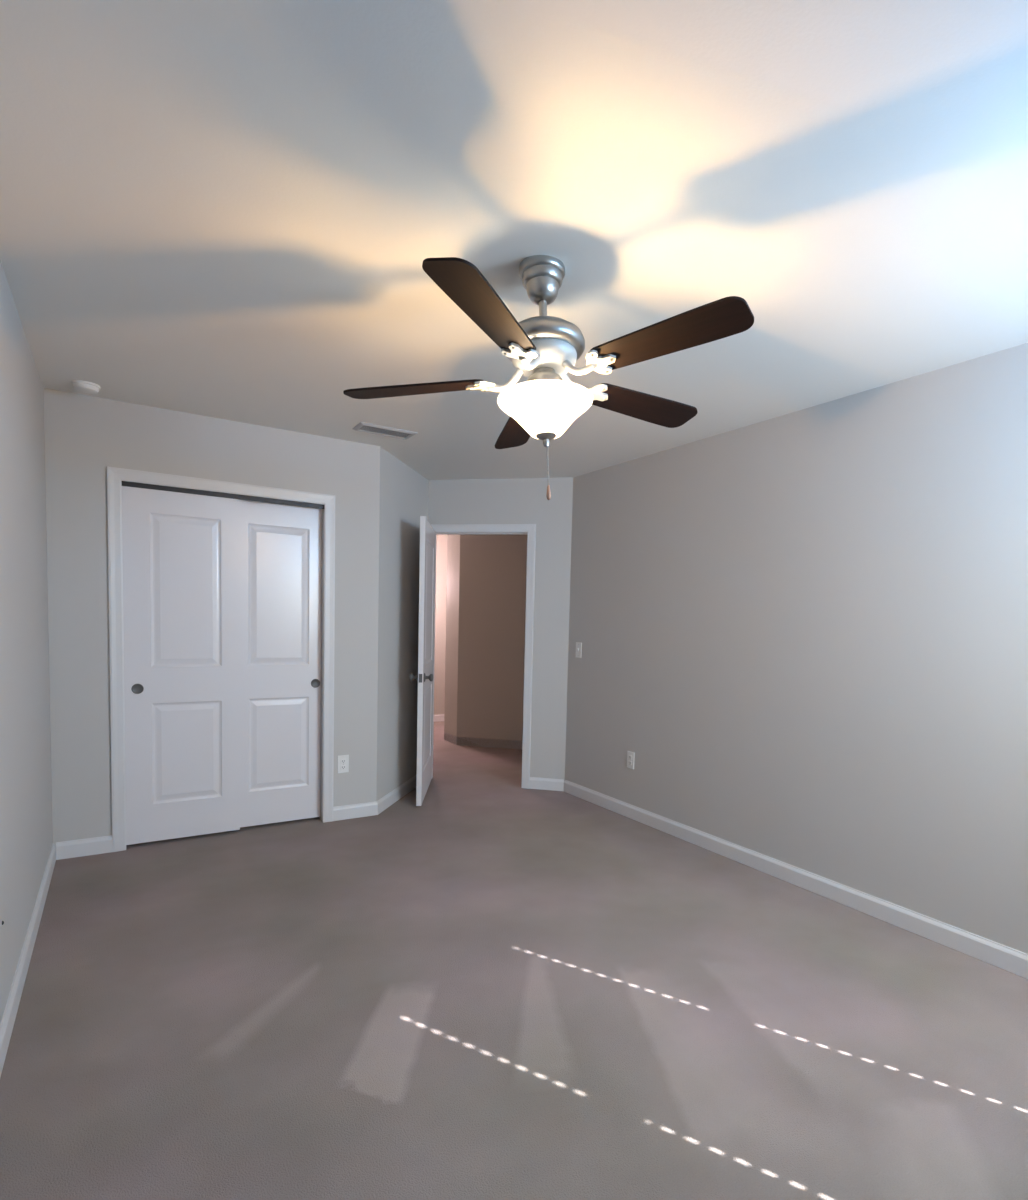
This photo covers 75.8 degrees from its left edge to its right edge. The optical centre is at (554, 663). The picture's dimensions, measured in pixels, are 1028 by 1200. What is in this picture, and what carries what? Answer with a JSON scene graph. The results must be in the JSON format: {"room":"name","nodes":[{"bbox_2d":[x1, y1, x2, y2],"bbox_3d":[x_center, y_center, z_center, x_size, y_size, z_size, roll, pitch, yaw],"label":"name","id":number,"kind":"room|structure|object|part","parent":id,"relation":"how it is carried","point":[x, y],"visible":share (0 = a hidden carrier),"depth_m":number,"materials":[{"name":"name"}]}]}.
{"room":"empty bedroom","nodes":[
{"label":"empty bedroom","id":0,"kind":"room"},
{"bbox_2d":[0,261,52,1023],"bbox_3d":[-1.567,-0.048,1.718,0.110,2.440,5.590,-1,4,-33],"label":"wall","id":1,"kind":"structure","parent":0,"point":[26,830],"depth_m":2.45,"materials":[{"name":"grey paint"}]},
{"bbox_2d":[0,843,55,1076],"bbox_3d":[-1.361,1.145,1.542,0.013,0.091,4.666,-1,4,-33],"label":"baseboard","id":2,"kind":"structure","parent":1,"relation":"attached to","point":[10,1012],"depth_m":2.33,"materials":[{"name":"white wood"}]},
{"bbox_2d":[44,388,379,844],"bbox_3d":[-1.922,-0.193,3.933,1.738,2.440,0.110,-1,4,-33],"label":"wall","id":3,"kind":"structure","parent":0,"point":[85,435],"depth_m":3.58,"materials":[{"name":"grey paint"}]},
{"bbox_2d":[56,835,112,859],"bbox_3d":[-2.530,0.991,3.551,0.248,0.091,0.013,-1,4,-33],"label":"baseboard","id":4,"kind":"structure","parent":3,"relation":"attached to","point":[97,845],"depth_m":3.54,"materials":[{"name":"white wood"}]},
{"bbox_2d":[122,486,239,844],"bbox_3d":[-2.130,0.019,3.790,0.578,1.985,0.039,-1,4,-33],"label":"door","id":5,"kind":"structure","parent":3,"relation":"in","point":[180,551],"depth_m":3.77,"materials":[{"name":"white wood"}]},
{"bbox_3d":[-2.313,0.140,3.658,0.058,0.058,0.005,-1,4,-33],"label":"finger pull","id":6,"kind":"part","parent":5,"relation":"part of","materials":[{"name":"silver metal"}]},
{"bbox_2d":[107,466,334,851],"bbox_3d":[-1.903,-0.012,3.884,1.189,2.085,0.017,-1,4,-33],"label":"trim","id":7,"kind":"structure","parent":3,"relation":"attached to","point":[115,476],"depth_m":3.63,"materials":[{"name":"white wood"}]},
{"bbox_2d":[122,481,323,508],"bbox_3d":[-1.914,-0.982,3.881,1.069,0.027,0.086,-1,4,-33],"label":"door track","id":8,"kind":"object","parent":3,"relation":"attached to","point":[124,483],"depth_m":3.81,"materials":[{"name":"grey metal"}]},
{"bbox_2d":[239,499,321,826],"bbox_3d":[-1.741,0.010,4.096,0.560,1.985,0.039,-1,4,-33],"label":"door","id":9,"kind":"structure","parent":3,"relation":"in","point":[280,545],"depth_m":4.10,"materials":[{"name":"white wood"}]},
{"bbox_3d":[-1.530,0.126,4.224,0.058,0.058,0.005,-1,4,-33],"label":"finger pull","id":10,"kind":"part","parent":9,"relation":"part of","materials":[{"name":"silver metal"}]},
{"bbox_2d":[319,509,323,820],"bbox_3d":[-1.939,0.008,3.938,1.093,2.037,0.110,-1,4,-33],"label":"trim","id":11,"kind":"structure","parent":3,"relation":"attached to","point":[322,586],"depth_m":4.23,"materials":[{"name":"white wood"}]},
{"bbox_2d":[338,755,348,772],"bbox_3d":[-1.373,0.654,4.290,0.072,0.116,0.009,-1,4,-33],"label":"electrical outlet","id":12,"kind":"object","parent":3,"relation":"attached to","point":[343,760],"visible":1,"depth_m":4.29,"materials":[{"name":"white plastic"}]},
{"bbox_2d":[376,447,428,800],"bbox_3d":[-1.149,-0.233,4.925,0.110,2.440,1.116,2,4,7],"label":"wall","id":13,"kind":"structure","parent":0,"point":[404,492],"depth_m":4.72,"materials":[{"name":"grey paint"}]},
{"bbox_2d":[333,775,416,820],"bbox_3d":[-1.162,0.950,4.819,0.194,0.091,1.214,3,4,18],"label":"baseboard","id":14,"kind":"structure","parent":13,"relation":"attached to","point":[359,810],"depth_m":4.42,"materials":[{"name":"white wood"}]},
{"bbox_2d":[409,516,434,805],"bbox_3d":[-0.961,-0.030,4.964,0.164,2.012,0.812,1,4,-5],"label":"door","id":15,"kind":"structure","parent":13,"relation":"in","point":[424,677],"depth_m":4.71,"materials":[{"name":"white wood"}]},
{"bbox_3d":[-0.981,0.096,4.624,0.064,0.064,0.064,1,4,-5],"label":"knob","id":16,"kind":"part","parent":15,"relation":"part of","materials":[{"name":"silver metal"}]},
{"bbox_3d":[-0.882,0.098,4.633,0.064,0.064,0.064,1,4,-5],"label":"knob","id":17,"kind":"part","parent":15,"relation":"part of","materials":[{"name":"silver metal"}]},
{"bbox_2d":[434,535,446,714],"bbox_3d":[-1.748,-0.462,8.416,3.050,2.440,0.100,-1,4,-33],"label":"wall","id":18,"kind":"structure","parent":0,"point":[441,541],"depth_m":8.54,"materials":[{"name":"grey paint"}]},
{"bbox_2d":[434,714,443,721],"bbox_3d":[-1.794,0.714,8.410,2.920,0.091,0.013,-1,4,-33],"label":"baseboard","id":19,"kind":"structure","parent":18,"relation":"attached to","point":[440,717],"depth_m":8.60,"materials":[{"name":"white wood"}]},
{"bbox_2d":[444,535,526,748],"bbox_3d":[0.025,-0.318,6.841,1.625,2.440,1.970,-1,4,-33],"label":"wall","id":20,"kind":"structure","parent":0,"point":[486,590],"depth_m":6.87,"materials":[{"name":"grey paint"}]},
{"bbox_2d":[444,732,522,748],"bbox_3d":[-0.400,0.843,6.894,1.810,0.091,0.226,3,4,19],"label":"baseboard","id":21,"kind":"structure","parent":20,"relation":"attached to","point":[500,744],"depth_m":6.93,"materials":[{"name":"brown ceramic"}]},
{"bbox_2d":[428,477,572,779],"bbox_3d":[-0.451,-0.237,5.298,1.175,2.440,0.110,2,4,12],"label":"wall","id":22,"kind":"structure","parent":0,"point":[519,500],"depth_m":5.17,"materials":[{"name":"grey paint"}]},
{"bbox_2d":[431,524,535,788],"bbox_3d":[-0.595,-0.065,5.328,0.890,2.085,0.127,2,4,12],"label":"door frame","id":23,"kind":"structure","parent":22,"relation":"attached to","point":[530,529],"depth_m":5.20,"materials":[{"name":"white wood"}]},
{"bbox_2d":[529,777,563,790],"bbox_3d":[-0.061,0.955,5.220,0.277,0.091,0.013,2,4,12],"label":"baseboard","id":24,"kind":"structure","parent":22,"relation":"attached to","point":[534,782],"depth_m":5.21,"materials":[{"name":"white wood"}]},
{"bbox_2d":[0,0,1027,479],"bbox_3d":[-0.303,-1.434,4.286,5.258,0.080,8.840,-1,4,-33],"label":"ceiling","id":25,"kind":"structure","parent":0,"point":[233,210],"depth_m":1.74,"materials":[{"name":"white paint"}]},
{"bbox_2d":[72,380,99,393],"bbox_3d":[-2.320,-1.367,3.266,0.116,0.036,0.116,-1,4,-33],"label":"smoke detector","id":26,"kind":"object","parent":25,"relation":"attached to","point":[80,385],"visible":1,"depth_m":3.23,"materials":[{"name":"white plastic"}]},
{"bbox_2d":[353,422,416,439],"bbox_3d":[-1.007,-1.384,3.927,0.340,0.011,0.170,-1,4,-33],"label":"ceiling vent","id":27,"kind":"object","parent":25,"relation":"in","point":[362,426],"visible":1,"depth_m":3.91,"materials":[{"name":"white metal"}]},
{"bbox_2d":[343,255,753,499],"bbox_3d":[0.016,-0.893,2.122,1.190,0.749,1.243,-1,4,-31],"label":"ceiling fan","id":28,"kind":"object","parent":25,"relation":"hanging from","point":[542,348],"visible":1,"depth_m":1.99,"materials":[{"name":"brown wood"}]},
{"bbox_3d":[-0.448,-0.891,2.138,0.465,0.007,0.136,-1,12,8],"label":"blade","id":29,"kind":"part","parent":28,"relation":"part of","materials":[{"name":"brown wood"}]},
{"bbox_3d":[-0.172,-0.900,1.683,0.136,0.007,0.465,11,4,19],"label":"blade","id":30,"kind":"part","parent":28,"relation":"part of","materials":[{"name":"brown wood"}]},
{"bbox_3d":[-0.130,-0.896,2.491,0.136,0.007,0.465,-14,3,-14],"label":"blade","id":31,"kind":"part","parent":28,"relation":"part of","materials":[{"name":"brown wood"}]},
{"bbox_3d":[-0.064,-0.798,2.030,0.058,0.081,0.058,-1,0,-33],"label":"bulb","id":32,"kind":"part","parent":28,"relation":"part of","materials":[{"name":"white glass"}]},
{"bbox_3d":[-0.027,-0.785,2.080,0.012,0.126,0.012,-1,0,-33],"label":"stem","id":33,"kind":"part","parent":28,"relation":"part of","materials":[{"name":"silver metal"}]},
{"bbox_3d":[-0.020,-0.629,2.081,0.004,0.137,0.004,-1,0,-33],"label":"pull chain","id":34,"kind":"part","parent":28,"relation":"part of","materials":[{"name":"silver metal"}]},
{"bbox_3d":[0.010,-0.799,2.130,0.058,0.081,0.058,-1,0,-33],"label":"bulb","id":35,"kind":"part","parent":28,"relation":"part of","materials":[{"name":"white glass"}]},
{"bbox_3d":[0.314,-0.908,2.326,0.465,0.007,0.136,-1,-12,-36],"label":"blade","id":36,"kind":"part","parent":28,"relation":"part of","materials":[{"name":"brown wood"}]},
{"bbox_3d":[0.317,-0.911,1.839,0.465,0.007,0.136,-2,-12,35],"label":"blade","id":37,"kind":"part","parent":28,"relation":"part of","materials":[{"name":"brown wood"}]},
{"bbox_2d":[0,721,1027,1199],"bbox_3d":[-0.370,1.081,4.439,5.258,0.080,8.840,-1,4,-33],"label":"floor","id":38,"kind":"structure","parent":0,"point":[491,987],"depth_m":2.17,"materials":[{"name":"beige carpet"}]},
{"bbox_2d":[565,343,1027,953],"bbox_3d":[1.444,-0.058,3.209,0.110,2.440,4.766,-1,4,-33],"label":"wall","id":39,"kind":"structure","parent":0,"point":[804,632],"depth_m":3.22,"materials":[{"name":"grey paint"}]},
{"bbox_2d":[576,642,581,657],"bbox_3d":[0.183,-0.104,5.009,0.016,0.116,0.072,-1,4,-33],"label":"light switch","id":40,"kind":"object","parent":39,"relation":"attached to","point":[578,644],"visible":1,"depth_m":5.01,"materials":[{"name":"white plastic"}]},
{"bbox_2d":[627,751,633,768],"bbox_3d":[0.523,0.660,4.513,0.009,0.116,0.072,-1,4,-33],"label":"electrical outlet","id":41,"kind":"object","parent":39,"relation":"attached to","point":[630,755],"visible":1,"depth_m":4.51,"materials":[{"name":"white plastic"}]},
{"bbox_2d":[563,780,1027,978],"bbox_3d":[1.342,1.111,3.277,0.013,0.091,4.591,-1,4,-33],"label":"baseboard","id":42,"kind":"structure","parent":39,"relation":"attached to","point":[1009,959],"depth_m":3.22,"materials":[{"name":"white wood"}]}
]}

